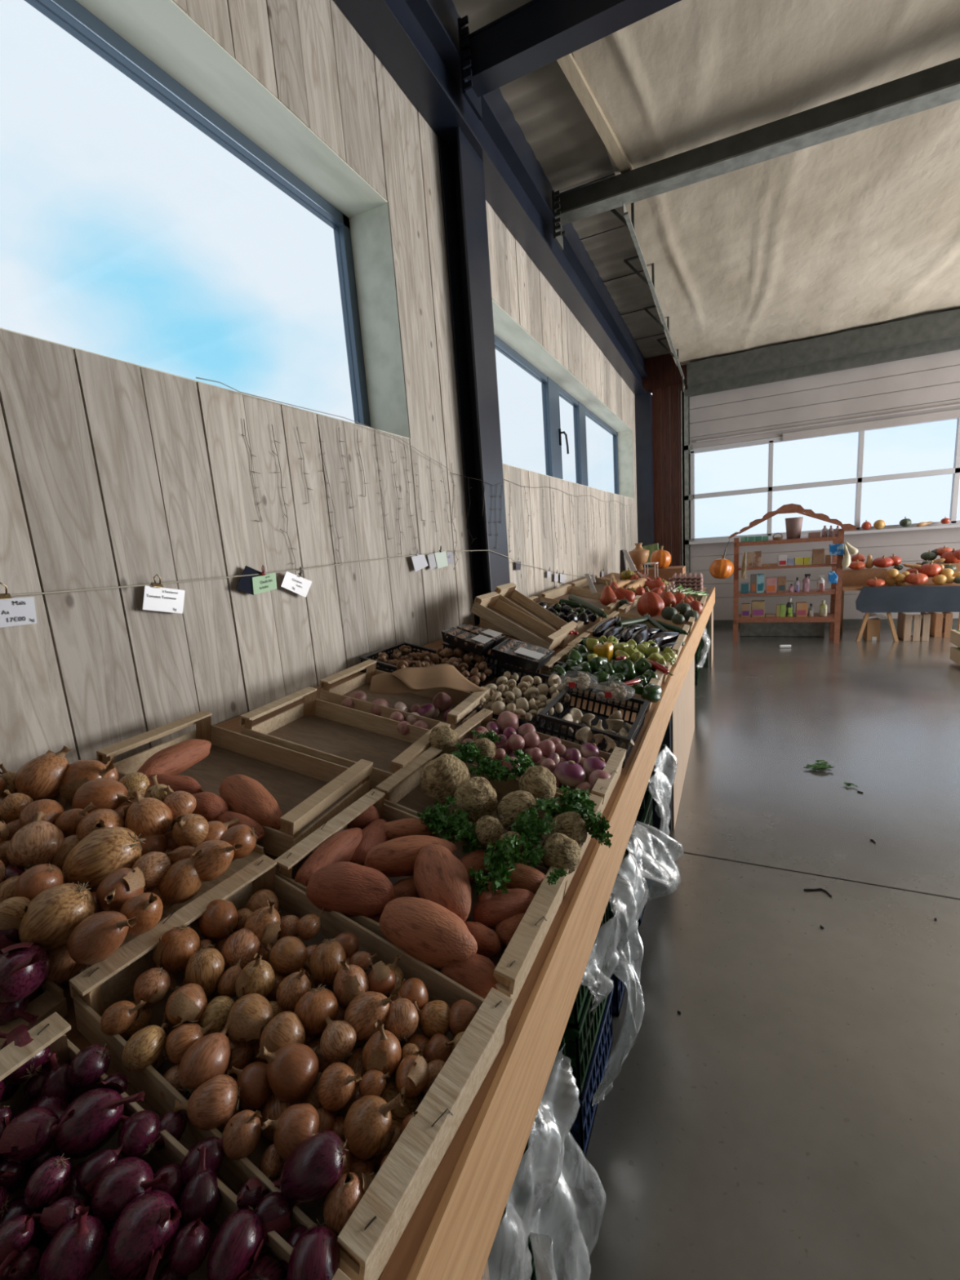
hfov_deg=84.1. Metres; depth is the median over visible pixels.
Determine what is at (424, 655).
mushroom
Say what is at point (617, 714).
mushroom
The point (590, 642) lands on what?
pepper
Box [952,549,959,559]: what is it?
squash
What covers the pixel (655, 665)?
red chilli
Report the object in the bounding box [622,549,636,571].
price board
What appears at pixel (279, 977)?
onion
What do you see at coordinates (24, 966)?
onion
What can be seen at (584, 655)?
pepper
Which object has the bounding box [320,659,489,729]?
wooden crate
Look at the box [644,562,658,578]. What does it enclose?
wire stand
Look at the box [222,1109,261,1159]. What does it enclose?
onion
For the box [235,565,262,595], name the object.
price card
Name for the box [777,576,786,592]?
carton
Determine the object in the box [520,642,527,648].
mushroom
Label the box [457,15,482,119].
trim
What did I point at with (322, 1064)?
onion
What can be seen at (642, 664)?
pepper
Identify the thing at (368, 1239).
wooden crate
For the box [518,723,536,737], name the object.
turnip
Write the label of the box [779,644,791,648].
paper roll
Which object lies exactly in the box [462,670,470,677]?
mushroom
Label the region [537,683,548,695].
mushroom
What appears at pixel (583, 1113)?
plastic crate
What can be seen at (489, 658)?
plastic tray
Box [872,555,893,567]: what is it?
squash
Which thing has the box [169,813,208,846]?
onion
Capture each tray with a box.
[359,641,497,693]
[441,626,493,656]
[442,642,502,676]
[457,623,505,648]
[464,674,551,731]
[492,637,554,671]
[498,661,567,693]
[540,645,666,711]
[671,573,702,578]
[671,582,702,586]
[671,585,702,590]
[672,577,702,582]
[672,589,702,591]
[864,612,887,618]
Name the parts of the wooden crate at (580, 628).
rail, panel, rail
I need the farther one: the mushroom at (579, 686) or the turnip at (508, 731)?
the mushroom at (579, 686)
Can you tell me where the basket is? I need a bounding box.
[772,533,782,539]
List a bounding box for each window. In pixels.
[0,0,409,442]
[492,299,633,498]
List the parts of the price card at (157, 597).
clip handle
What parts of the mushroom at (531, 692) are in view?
stem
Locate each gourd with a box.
[618,597,629,606]
[620,568,635,580]
[627,586,635,592]
[659,577,667,585]
[661,604,677,620]
[671,612,684,624]
[675,600,690,616]
[684,607,698,622]
[841,542,850,568]
[844,541,857,555]
[873,520,885,528]
[884,576,897,585]
[886,568,898,577]
[893,564,902,570]
[894,573,906,582]
[895,580,906,586]
[899,516,911,526]
[902,571,910,576]
[920,550,937,560]
[921,560,930,564]
[930,548,938,555]
[932,574,946,584]
[939,568,954,577]
[943,563,956,571]
[945,576,954,583]
[953,571,959,577]
[953,576,959,583]
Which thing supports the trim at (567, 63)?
attached to the ceiling at (860, 229)
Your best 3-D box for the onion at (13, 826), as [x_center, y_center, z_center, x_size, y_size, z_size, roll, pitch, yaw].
[-0.812,0.339,0.928,0.063,0.048,0.045,-12,13,-38]
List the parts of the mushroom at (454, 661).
stem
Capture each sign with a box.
[585,573,596,593]
[591,574,595,582]
[619,549,626,580]
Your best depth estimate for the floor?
1.77 m
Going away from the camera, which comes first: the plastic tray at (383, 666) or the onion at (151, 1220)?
the onion at (151, 1220)
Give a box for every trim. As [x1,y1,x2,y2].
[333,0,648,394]
[428,0,644,370]
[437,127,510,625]
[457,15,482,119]
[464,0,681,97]
[551,190,565,250]
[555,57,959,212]
[556,53,633,173]
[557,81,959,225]
[560,173,665,340]
[609,202,635,231]
[622,200,684,376]
[623,255,654,288]
[634,391,654,567]
[644,305,669,332]
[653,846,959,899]
[657,337,678,358]
[681,376,684,391]
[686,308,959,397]
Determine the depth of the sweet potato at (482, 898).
0.93 m
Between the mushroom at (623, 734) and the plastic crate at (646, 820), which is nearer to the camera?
the mushroom at (623, 734)
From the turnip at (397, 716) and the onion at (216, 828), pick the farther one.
the turnip at (397, 716)
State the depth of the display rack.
6.80 m
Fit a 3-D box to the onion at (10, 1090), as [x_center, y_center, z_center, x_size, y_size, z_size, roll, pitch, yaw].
[-0.552,0.516,0.610,0.031,0.031,0.044,2,12,31]
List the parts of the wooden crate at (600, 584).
panel, rail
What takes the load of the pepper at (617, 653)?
in the wooden crate at (573, 643)
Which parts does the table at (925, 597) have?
leg, leg, leg, cloth panel, leg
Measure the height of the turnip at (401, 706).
0.054 m
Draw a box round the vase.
[628,542,648,569]
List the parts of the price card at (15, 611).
clip handle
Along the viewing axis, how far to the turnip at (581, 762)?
1.51 m
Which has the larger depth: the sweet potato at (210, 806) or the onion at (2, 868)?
the sweet potato at (210, 806)
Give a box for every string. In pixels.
[195,377,460,571]
[453,473,503,548]
[504,479,631,552]
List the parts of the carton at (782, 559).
panel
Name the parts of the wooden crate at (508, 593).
panel, rail, corner post, panel, rail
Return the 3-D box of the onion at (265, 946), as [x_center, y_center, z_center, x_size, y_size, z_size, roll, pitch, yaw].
[-0.295,0.487,0.816,0.050,0.071,0.051,1,11,26]
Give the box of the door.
[680,349,959,626]
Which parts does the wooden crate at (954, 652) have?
rail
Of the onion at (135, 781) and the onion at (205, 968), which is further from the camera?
the onion at (135, 781)
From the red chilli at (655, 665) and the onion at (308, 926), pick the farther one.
the red chilli at (655, 665)
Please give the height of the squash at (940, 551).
0.132 m
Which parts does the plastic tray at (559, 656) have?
corner post, panel, rail, rail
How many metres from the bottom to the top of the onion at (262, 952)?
0.044 m
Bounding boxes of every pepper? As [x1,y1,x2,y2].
[549,664,561,672]
[553,666,566,679]
[564,648,583,664]
[564,659,577,675]
[567,672,577,678]
[573,644,588,653]
[574,661,592,676]
[578,636,589,649]
[580,653,590,662]
[586,637,599,650]
[586,653,597,661]
[586,656,608,673]
[591,671,609,686]
[593,639,613,661]
[596,662,616,676]
[597,635,606,642]
[606,635,618,644]
[606,675,621,687]
[611,648,616,660]
[612,658,636,681]
[613,642,628,652]
[613,672,625,684]
[614,649,631,660]
[616,653,626,661]
[623,644,639,657]
[626,639,636,648]
[627,683,643,694]
[631,651,644,662]
[633,675,648,686]
[634,657,652,675]
[636,643,648,653]
[637,571,653,581]
[640,641,649,646]
[640,683,662,702]
[641,669,657,684]
[643,644,659,656]
[646,652,663,662]
[647,640,656,644]
[656,657,666,665]
[662,646,673,653]
[662,652,671,659]
[666,657,675,665]
[668,652,677,659]
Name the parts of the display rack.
post, post, post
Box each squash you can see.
[600,581,617,605]
[608,577,618,599]
[610,573,617,582]
[612,585,635,605]
[616,580,631,587]
[623,579,636,586]
[625,577,648,589]
[630,573,639,580]
[635,584,644,595]
[636,586,664,617]
[644,579,665,591]
[649,586,662,595]
[658,587,675,607]
[673,589,685,607]
[679,595,690,603]
[686,594,693,601]
[688,597,702,613]
[848,559,865,569]
[850,552,865,562]
[861,520,871,529]
[865,554,873,568]
[866,577,884,586]
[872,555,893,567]
[887,553,902,565]
[902,563,921,569]
[904,570,928,584]
[906,567,918,573]
[916,521,933,526]
[918,560,941,577]
[929,558,945,562]
[936,545,952,555]
[940,516,950,524]
[940,548,959,563]
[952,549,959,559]
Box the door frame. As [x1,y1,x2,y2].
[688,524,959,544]
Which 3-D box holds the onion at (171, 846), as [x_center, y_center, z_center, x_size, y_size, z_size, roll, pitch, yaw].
[-0.551,0.370,0.967,0.067,0.044,0.044,-2,10,14]
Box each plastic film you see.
[582,884,633,1012]
[593,919,644,1096]
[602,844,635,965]
[608,822,656,956]
[620,828,680,902]
[648,744,675,854]
[696,628,711,668]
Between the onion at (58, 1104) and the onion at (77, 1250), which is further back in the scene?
the onion at (58, 1104)
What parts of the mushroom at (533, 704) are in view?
stem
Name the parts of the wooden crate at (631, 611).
panel, rail, rail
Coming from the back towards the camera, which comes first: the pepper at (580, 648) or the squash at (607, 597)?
the squash at (607, 597)
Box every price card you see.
[0,582,36,627]
[142,573,185,613]
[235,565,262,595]
[252,564,276,594]
[280,566,311,597]
[411,548,427,571]
[426,553,436,570]
[434,546,448,568]
[446,551,453,564]
[515,556,520,569]
[546,567,550,577]
[554,569,558,581]
[560,573,564,582]
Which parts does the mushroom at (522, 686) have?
stem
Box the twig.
[803,888,831,896]
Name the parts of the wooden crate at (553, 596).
panel, rail, corner post, rail, panel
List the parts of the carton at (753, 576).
panel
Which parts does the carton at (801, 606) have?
panel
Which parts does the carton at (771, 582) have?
panel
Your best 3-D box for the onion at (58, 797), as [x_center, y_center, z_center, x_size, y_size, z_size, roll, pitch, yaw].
[-0.888,0.305,1.085,0.080,0.098,0.077,5,14,42]
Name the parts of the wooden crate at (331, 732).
corner post, panel, rail, corner post, corner post, rail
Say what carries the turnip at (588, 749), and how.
in the wooden crate at (603, 788)
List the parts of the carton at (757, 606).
panel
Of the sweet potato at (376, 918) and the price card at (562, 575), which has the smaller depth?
the sweet potato at (376, 918)
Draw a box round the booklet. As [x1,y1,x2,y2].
[645,542,658,566]
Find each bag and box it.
[369,663,486,693]
[487,1065,568,1279]
[502,1072,579,1279]
[528,1157,604,1279]
[568,682,575,688]
[604,692,611,697]
[828,570,837,583]
[829,543,844,555]
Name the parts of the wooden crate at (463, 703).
corner post, panel, rail, corner post, corner post, rail, panel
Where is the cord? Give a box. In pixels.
[9,550,600,596]
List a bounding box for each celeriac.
[417,795,503,849]
[419,753,484,854]
[428,724,482,764]
[453,777,497,823]
[468,729,503,777]
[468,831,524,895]
[480,762,555,867]
[502,749,556,800]
[527,785,613,848]
[541,832,580,885]
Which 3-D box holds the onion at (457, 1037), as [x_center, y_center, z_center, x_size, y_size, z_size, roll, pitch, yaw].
[-0.025,0.524,0.690,0.037,0.028,0.026,-3,10,8]
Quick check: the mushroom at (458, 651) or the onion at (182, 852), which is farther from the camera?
the mushroom at (458, 651)
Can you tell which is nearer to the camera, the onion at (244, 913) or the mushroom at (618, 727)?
the onion at (244, 913)
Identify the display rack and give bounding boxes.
[728,503,856,643]
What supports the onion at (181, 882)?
in the wooden crate at (236, 864)
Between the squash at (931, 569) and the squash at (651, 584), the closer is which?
the squash at (651, 584)
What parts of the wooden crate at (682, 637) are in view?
rail, rail, panel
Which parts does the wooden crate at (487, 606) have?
panel, rail, corner post, corner post, panel, rail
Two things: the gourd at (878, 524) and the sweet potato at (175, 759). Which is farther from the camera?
the gourd at (878, 524)
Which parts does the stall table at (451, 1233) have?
leg, leg, panel, leg, panel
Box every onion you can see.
[0,763,18,799]
[0,772,6,794]
[0,789,33,821]
[0,800,7,822]
[0,820,8,841]
[0,840,11,867]
[0,859,8,883]
[0,868,26,902]
[0,896,31,930]
[0,906,27,953]
[0,942,49,1004]
[0,995,39,1026]
[0,1023,50,1084]
[0,1079,4,1100]
[0,1084,20,1102]
[0,1105,11,1119]
[0,1106,74,1164]
[0,1115,9,1160]
[0,1158,29,1195]
[0,1186,12,1217]
[0,1195,48,1249]
[0,1213,35,1265]
[0,1244,40,1279]
[0,1249,22,1277]
[1,866,25,882]
[5,811,64,869]
[6,818,20,840]
[13,746,72,801]
[13,862,63,901]
[18,799,64,828]
[18,880,95,951]
[23,1066,48,1101]
[23,1154,71,1213]
[27,1057,72,1175]
[27,1141,59,1173]
[28,985,43,1002]
[31,1195,83,1236]
[35,793,66,808]
[38,1204,106,1279]
[40,1052,76,1098]
[41,944,87,985]
[48,1160,92,1217]
[49,834,80,871]
[53,801,95,838]
[53,1081,145,1159]
[58,758,114,804]
[62,826,146,888]
[62,880,97,892]
[66,911,137,964]
[66,1043,111,1088]
[71,777,133,813]
[72,1142,123,1195]
[75,808,124,839]
[87,1211,113,1238]
[89,1156,168,1226]
[91,891,103,913]
[95,866,145,911]
[100,1000,146,1035]
[100,1072,128,1092]
[101,1000,153,1040]
[104,764,119,781]
[106,1190,182,1279]
[109,1275,118,1279]
[114,803,131,822]
[117,1110,161,1157]
[119,772,150,796]
[119,892,163,935]
[121,1022,168,1071]
[123,789,172,836]
[126,1012,167,1075]
[131,851,171,888]
[133,967,170,1010]
[137,834,167,857]
[143,774,173,802]
[143,884,173,909]
[145,1243,164,1279]
[151,1163,184,1201]
[152,924,199,989]
[153,1109,186,1151]
[156,1262,188,1279]
[158,848,202,906]
[160,1062,186,1098]
[163,785,196,821]
[163,1017,216,1064]
[164,831,179,856]
[164,983,207,1026]
[165,845,195,865]
[167,1020,174,1029]
[168,1217,211,1276]
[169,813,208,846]
[173,1074,241,1130]
[177,1021,233,1096]
[177,1144,222,1228]
[180,1123,231,1187]
[181,977,186,986]
[185,943,224,1004]
[188,839,242,881]
[194,817,239,847]
[197,899,238,939]
[197,995,235,1035]
[198,937,214,951]
[206,1205,264,1279]
[212,934,230,970]
[216,1077,242,1131]
[217,957,242,997]
[218,824,257,858]
[221,927,260,968]
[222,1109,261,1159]
[223,993,273,1043]
[226,1062,272,1111]
[228,1039,259,1078]
[233,907,253,931]
[235,953,275,998]
[235,1177,262,1210]
[243,1247,287,1279]
[244,900,280,946]
[246,888,281,915]
[252,1040,267,1063]
[253,1191,301,1244]
[255,1043,321,1102]
[258,942,273,961]
[258,1011,317,1062]
[258,1143,284,1181]
[259,1092,301,1143]
[261,942,271,964]
[261,1103,321,1161]
[262,1129,348,1202]
[265,968,288,1001]
[268,936,311,973]
[269,1000,284,1017]
[275,967,311,1012]
[277,915,299,938]
[280,1224,308,1274]
[286,1218,340,1279]
[288,973,320,989]
[293,984,337,1044]
[296,907,324,940]
[301,1071,323,1110]
[303,944,317,973]
[304,1034,319,1045]
[307,1037,348,1072]
[309,938,346,989]
[316,1107,334,1131]
[317,1062,362,1111]
[320,1015,356,1063]
[323,932,359,957]
[323,1168,368,1235]
[324,1139,352,1196]
[331,956,368,989]
[332,1111,345,1142]
[333,959,368,1007]
[333,1002,346,1020]
[339,1084,359,1117]
[343,1041,366,1085]
[343,1093,403,1160]
[344,991,398,1041]
[348,951,377,970]
[349,1154,376,1176]
[355,1170,375,1186]
[357,1069,390,1097]
[361,1018,401,1078]
[367,960,395,996]
[368,1172,374,1186]
[373,1119,401,1172]
[379,1153,388,1168]
[381,1080,421,1124]
[383,991,418,1042]
[385,954,404,997]
[386,991,403,1043]
[395,977,428,1009]
[395,1054,429,1102]
[400,1033,429,1062]
[400,1043,422,1061]
[400,1111,417,1135]
[413,1000,450,1039]
[420,1059,444,1097]
[423,1033,452,1063]
[444,1031,464,1050]
[448,999,478,1036]
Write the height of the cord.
0.530 m
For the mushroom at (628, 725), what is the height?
0.055 m
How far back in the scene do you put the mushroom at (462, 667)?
2.15 m
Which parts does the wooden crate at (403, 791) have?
corner post, panel, rail, panel, rail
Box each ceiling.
[452,0,671,358]
[572,0,959,366]
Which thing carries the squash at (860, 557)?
on the wooden box at (851, 577)
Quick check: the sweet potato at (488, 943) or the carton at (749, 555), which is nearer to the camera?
the sweet potato at (488, 943)
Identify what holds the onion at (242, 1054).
in the wooden crate at (368, 1239)
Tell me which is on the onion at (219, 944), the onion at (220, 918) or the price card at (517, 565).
the onion at (220, 918)
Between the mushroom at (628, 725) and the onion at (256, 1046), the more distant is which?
the mushroom at (628, 725)
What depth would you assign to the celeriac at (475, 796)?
1.16 m
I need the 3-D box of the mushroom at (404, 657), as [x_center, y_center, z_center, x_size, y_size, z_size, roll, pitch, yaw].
[-0.325,0.085,2.269,0.034,0.037,0.035,-2,10,15]
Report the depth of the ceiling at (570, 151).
3.79 m
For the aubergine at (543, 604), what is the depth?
3.40 m
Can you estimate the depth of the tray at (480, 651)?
2.30 m
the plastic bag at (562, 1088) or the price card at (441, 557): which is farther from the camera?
the price card at (441, 557)
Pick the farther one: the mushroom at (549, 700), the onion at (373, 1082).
the mushroom at (549, 700)
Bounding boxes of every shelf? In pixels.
[737,613,834,619]
[738,535,835,542]
[738,561,836,570]
[738,588,835,596]
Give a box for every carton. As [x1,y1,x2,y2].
[740,536,747,542]
[741,583,748,593]
[741,603,750,617]
[746,551,752,567]
[747,536,755,542]
[750,573,756,593]
[751,600,764,617]
[752,551,761,567]
[755,536,761,541]
[756,573,764,593]
[762,535,768,540]
[765,577,776,592]
[765,613,774,617]
[768,562,777,566]
[776,604,779,617]
[777,554,786,565]
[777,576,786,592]
[779,604,785,617]
[786,558,794,565]
[794,557,803,564]
[795,601,807,617]
[803,556,812,564]
[808,531,821,537]
[812,548,824,564]
[824,554,831,564]
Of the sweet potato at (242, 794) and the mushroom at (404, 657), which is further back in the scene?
the mushroom at (404, 657)
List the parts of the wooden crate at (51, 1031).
panel, rail, corner post, rail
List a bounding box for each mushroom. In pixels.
[377,652,386,658]
[377,655,387,662]
[386,659,395,669]
[391,653,399,660]
[392,648,401,657]
[395,659,408,670]
[399,655,408,660]
[400,644,408,653]
[405,645,411,653]
[408,653,417,661]
[408,660,416,666]
[415,660,424,666]
[419,650,430,661]
[430,653,439,662]
[435,648,443,657]
[435,657,442,664]
[440,648,453,659]
[441,657,448,663]
[448,657,459,668]
[453,647,464,657]
[457,662,468,671]
[462,653,474,665]
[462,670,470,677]
[469,652,475,657]
[469,675,479,685]
[470,667,480,676]
[473,654,484,663]
[474,662,479,671]
[478,661,487,671]
[478,673,485,681]
[479,697,485,705]
[484,669,492,675]
[484,683,497,695]
[484,693,489,701]
[485,701,493,710]
[491,691,502,702]
[491,701,505,715]
[496,675,507,685]
[497,684,505,692]
[500,645,506,652]
[502,671,511,679]
[503,644,510,650]
[504,684,508,691]
[504,690,515,701]
[505,699,515,703]
[505,702,516,713]
[506,641,513,648]
[506,679,515,688]
[510,640,516,645]
[511,672,518,681]
[512,687,521,697]
[515,697,529,711]
[515,708,525,719]
[517,681,528,692]
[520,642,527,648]
[520,675,533,686]
[524,687,539,699]
[524,712,532,720]
[528,697,540,710]
[528,709,537,718]
[533,675,542,684]
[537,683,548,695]
[537,702,546,708]
[537,707,547,717]
[538,694,546,702]
[542,649,549,656]
[546,698,553,705]
[547,674,560,687]
[548,686,556,693]
[549,707,554,715]
[551,692,559,698]
[554,702,563,713]
[557,683,565,693]
[561,713,573,733]
[564,693,569,702]
[566,707,582,723]
[574,726,592,742]
[576,683,581,688]
[578,675,584,681]
[580,713,595,727]
[581,684,586,689]
[582,681,588,686]
[591,719,604,730]
[592,733,605,746]
[603,729,616,733]
[604,734,616,751]
[605,719,623,729]
[608,710,623,722]
[611,723,622,730]
[613,688,619,693]
[616,727,627,734]
[618,684,624,689]
[619,732,634,748]
[625,722,632,730]
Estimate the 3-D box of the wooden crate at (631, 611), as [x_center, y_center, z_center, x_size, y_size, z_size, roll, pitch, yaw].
[1.411,-0.218,4.134,0.512,0.190,0.894,1,11,26]
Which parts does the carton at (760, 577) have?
panel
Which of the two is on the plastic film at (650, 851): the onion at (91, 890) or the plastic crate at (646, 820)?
the plastic crate at (646, 820)
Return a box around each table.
[57,572,715,1279]
[840,582,959,641]
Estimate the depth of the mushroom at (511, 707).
1.78 m
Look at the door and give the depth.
7.52 m
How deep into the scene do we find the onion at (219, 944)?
0.82 m
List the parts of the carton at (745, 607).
panel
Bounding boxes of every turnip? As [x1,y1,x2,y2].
[341,697,354,708]
[349,689,366,701]
[370,698,389,715]
[389,711,404,721]
[392,702,408,711]
[396,720,409,734]
[406,711,420,724]
[409,704,420,712]
[413,720,428,728]
[417,702,435,718]
[432,692,451,711]
[432,706,439,717]
[444,709,452,721]
[457,720,475,734]
[462,738,474,745]
[472,725,488,736]
[472,730,484,741]
[485,721,499,734]
[492,755,504,765]
[493,733,506,748]
[494,747,506,759]
[497,711,518,733]
[497,740,512,756]
[502,756,519,770]
[503,727,516,740]
[507,733,524,751]
[509,751,522,759]
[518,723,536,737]
[523,731,539,747]
[523,747,532,759]
[528,747,542,762]
[533,755,546,765]
[537,739,555,756]
[540,758,555,772]
[547,736,561,744]
[547,752,559,766]
[551,772,559,787]
[554,743,566,758]
[554,760,585,788]
[555,757,565,768]
[564,748,581,764]
[574,782,593,793]
[577,756,586,770]
[581,742,599,758]
[582,755,606,782]
[588,769,610,786]
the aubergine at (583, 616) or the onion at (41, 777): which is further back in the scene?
the aubergine at (583, 616)
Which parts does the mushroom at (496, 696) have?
stem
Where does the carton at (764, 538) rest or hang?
on the display rack
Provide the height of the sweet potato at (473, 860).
0.053 m
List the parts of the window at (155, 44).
sill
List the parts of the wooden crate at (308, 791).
corner post, rail, panel, corner post, corner post, rail, panel, corner post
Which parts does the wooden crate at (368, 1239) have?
corner post, panel, rail, corner post, corner post, rail, panel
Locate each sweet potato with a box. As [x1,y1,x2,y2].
[137,738,211,775]
[146,773,203,794]
[191,791,228,822]
[216,811,265,841]
[218,773,282,830]
[293,827,362,886]
[306,862,394,917]
[343,804,379,829]
[349,818,387,866]
[364,835,456,876]
[368,914,381,923]
[379,896,477,968]
[383,817,435,840]
[392,876,420,898]
[413,844,471,922]
[440,953,497,999]
[459,848,489,882]
[464,920,501,957]
[472,888,535,928]
[477,880,497,903]
[495,912,524,946]
[498,862,545,893]
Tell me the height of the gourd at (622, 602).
0.077 m
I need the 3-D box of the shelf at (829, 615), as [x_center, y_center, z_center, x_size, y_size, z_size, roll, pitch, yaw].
[4.041,-0.313,7.080,1.190,0.030,0.375,1,11,26]
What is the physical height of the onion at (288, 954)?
0.048 m
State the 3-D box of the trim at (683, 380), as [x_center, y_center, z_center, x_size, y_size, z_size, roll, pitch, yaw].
[3.046,-3.834,7.961,0.034,0.208,0.195,1,11,26]
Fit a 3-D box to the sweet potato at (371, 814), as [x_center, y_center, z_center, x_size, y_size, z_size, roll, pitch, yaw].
[-0.259,0.382,1.146,0.081,0.063,0.059,-6,10,-11]
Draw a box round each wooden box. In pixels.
[634,565,685,580]
[841,567,887,586]
[915,561,959,582]
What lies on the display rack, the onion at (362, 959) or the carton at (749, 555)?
the carton at (749, 555)
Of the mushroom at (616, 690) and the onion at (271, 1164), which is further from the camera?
the mushroom at (616, 690)
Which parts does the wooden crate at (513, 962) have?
corner post, panel, rail, corner post, corner post, rail, panel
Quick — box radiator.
[740,622,825,636]
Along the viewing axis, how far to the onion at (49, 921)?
0.71 m
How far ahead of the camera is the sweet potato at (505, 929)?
0.89 m
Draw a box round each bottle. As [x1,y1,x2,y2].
[786,597,793,617]
[788,583,793,592]
[794,577,799,591]
[802,573,810,591]
[808,603,813,616]
[817,574,825,591]
[818,600,826,616]
[821,525,827,537]
[828,525,833,536]
[834,525,839,536]
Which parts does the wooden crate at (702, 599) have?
rail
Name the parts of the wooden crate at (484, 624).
panel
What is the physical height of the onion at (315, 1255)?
0.045 m
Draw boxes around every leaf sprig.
[803,760,834,769]
[843,782,857,786]
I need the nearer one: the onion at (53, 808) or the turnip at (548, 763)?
the onion at (53, 808)
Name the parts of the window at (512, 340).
handle, sill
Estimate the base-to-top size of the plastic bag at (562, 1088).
0.252 m
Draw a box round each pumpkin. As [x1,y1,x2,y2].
[650,546,671,568]
[709,538,733,578]
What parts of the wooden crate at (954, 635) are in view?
rail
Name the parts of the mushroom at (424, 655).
stem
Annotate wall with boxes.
[0,0,637,801]
[613,446,614,488]
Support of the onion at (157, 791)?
in the wooden crate at (236, 864)
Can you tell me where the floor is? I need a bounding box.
[556,626,959,1279]
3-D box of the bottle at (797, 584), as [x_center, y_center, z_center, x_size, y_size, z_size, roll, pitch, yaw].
[4.087,-0.713,6.856,0.061,0.187,0.061,1,11,26]
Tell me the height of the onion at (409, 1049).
0.029 m
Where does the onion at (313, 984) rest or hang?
in the wooden crate at (368, 1239)
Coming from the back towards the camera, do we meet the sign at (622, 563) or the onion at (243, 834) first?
the sign at (622, 563)
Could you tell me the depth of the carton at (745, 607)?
7.14 m
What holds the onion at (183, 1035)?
on the onion
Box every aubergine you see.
[537,601,547,608]
[546,607,558,615]
[549,603,561,613]
[556,612,565,620]
[560,605,573,615]
[564,613,577,622]
[569,611,578,616]
[573,607,585,617]
[577,611,589,625]
[584,608,592,615]
[587,613,598,622]
[592,616,617,637]
[601,624,624,639]
[613,614,622,626]
[614,634,622,643]
[621,626,634,642]
[626,623,648,632]
[630,626,650,645]
[646,628,661,637]
[648,631,681,645]
[648,636,663,648]
[659,641,685,651]
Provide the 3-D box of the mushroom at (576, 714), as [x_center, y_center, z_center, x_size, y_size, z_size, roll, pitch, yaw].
[0.322,0.254,1.805,0.054,0.051,0.045,-4,10,2]
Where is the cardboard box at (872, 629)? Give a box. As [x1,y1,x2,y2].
[862,617,880,640]
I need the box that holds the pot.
[785,516,803,538]
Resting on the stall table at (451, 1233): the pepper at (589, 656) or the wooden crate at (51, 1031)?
the wooden crate at (51, 1031)
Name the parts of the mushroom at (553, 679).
stem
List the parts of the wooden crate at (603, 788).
panel, rail, corner post, rail, panel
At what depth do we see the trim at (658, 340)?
7.38 m
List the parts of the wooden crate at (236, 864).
rail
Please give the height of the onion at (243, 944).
0.055 m
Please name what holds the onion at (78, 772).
in the wooden crate at (236, 864)
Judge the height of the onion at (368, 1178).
0.051 m
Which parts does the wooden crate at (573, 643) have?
rail, rail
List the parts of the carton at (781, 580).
panel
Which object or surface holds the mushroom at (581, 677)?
in the bag at (571, 685)
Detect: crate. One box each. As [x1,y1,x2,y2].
[0,982,67,1048]
[0,1012,351,1279]
[6,781,265,988]
[68,854,512,1279]
[96,710,373,857]
[240,686,450,789]
[274,788,568,1011]
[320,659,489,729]
[375,746,603,896]
[453,708,626,819]
[471,591,567,649]
[479,617,576,648]
[493,582,577,639]
[528,595,603,639]
[533,1143,572,1279]
[537,681,649,768]
[537,986,613,1162]
[540,583,620,615]
[553,928,611,1099]
[566,902,608,1029]
[567,631,675,683]
[570,574,636,595]
[586,610,689,663]
[601,929,637,1017]
[617,595,697,632]
[617,789,653,880]
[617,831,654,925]
[648,588,707,609]
[694,645,700,684]
[896,612,930,640]
[927,612,953,637]
[949,646,959,665]
[950,629,959,647]
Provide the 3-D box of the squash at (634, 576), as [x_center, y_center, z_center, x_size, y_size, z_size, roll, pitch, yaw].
[1.567,-0.629,5.390,0.092,0.108,0.091,-3,10,7]
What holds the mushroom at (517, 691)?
in the plastic tray at (534, 721)
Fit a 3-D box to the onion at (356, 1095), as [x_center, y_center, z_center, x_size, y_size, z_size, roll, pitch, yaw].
[-0.151,0.562,0.641,0.060,0.048,0.045,-2,10,10]
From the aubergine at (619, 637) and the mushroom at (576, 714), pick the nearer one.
the mushroom at (576, 714)
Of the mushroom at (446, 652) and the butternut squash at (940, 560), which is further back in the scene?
the butternut squash at (940, 560)
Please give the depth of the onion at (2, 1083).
0.58 m
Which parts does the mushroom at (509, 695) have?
stem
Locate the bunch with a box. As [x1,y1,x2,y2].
[739,552,748,578]
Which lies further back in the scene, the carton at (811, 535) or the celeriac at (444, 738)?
the carton at (811, 535)
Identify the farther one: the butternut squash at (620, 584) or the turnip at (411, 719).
the butternut squash at (620, 584)
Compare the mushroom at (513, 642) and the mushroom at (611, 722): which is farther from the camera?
the mushroom at (513, 642)
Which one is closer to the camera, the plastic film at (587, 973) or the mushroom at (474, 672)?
the plastic film at (587, 973)
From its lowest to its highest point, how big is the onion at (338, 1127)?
0.030 m
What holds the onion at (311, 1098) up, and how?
in the wooden crate at (368, 1239)
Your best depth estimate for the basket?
6.87 m
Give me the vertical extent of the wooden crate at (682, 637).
0.188 m
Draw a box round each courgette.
[559,599,582,608]
[568,594,608,617]
[616,617,648,626]
[644,614,667,631]
[657,620,688,635]
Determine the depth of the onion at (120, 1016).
0.66 m
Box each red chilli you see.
[622,678,643,684]
[645,657,673,675]

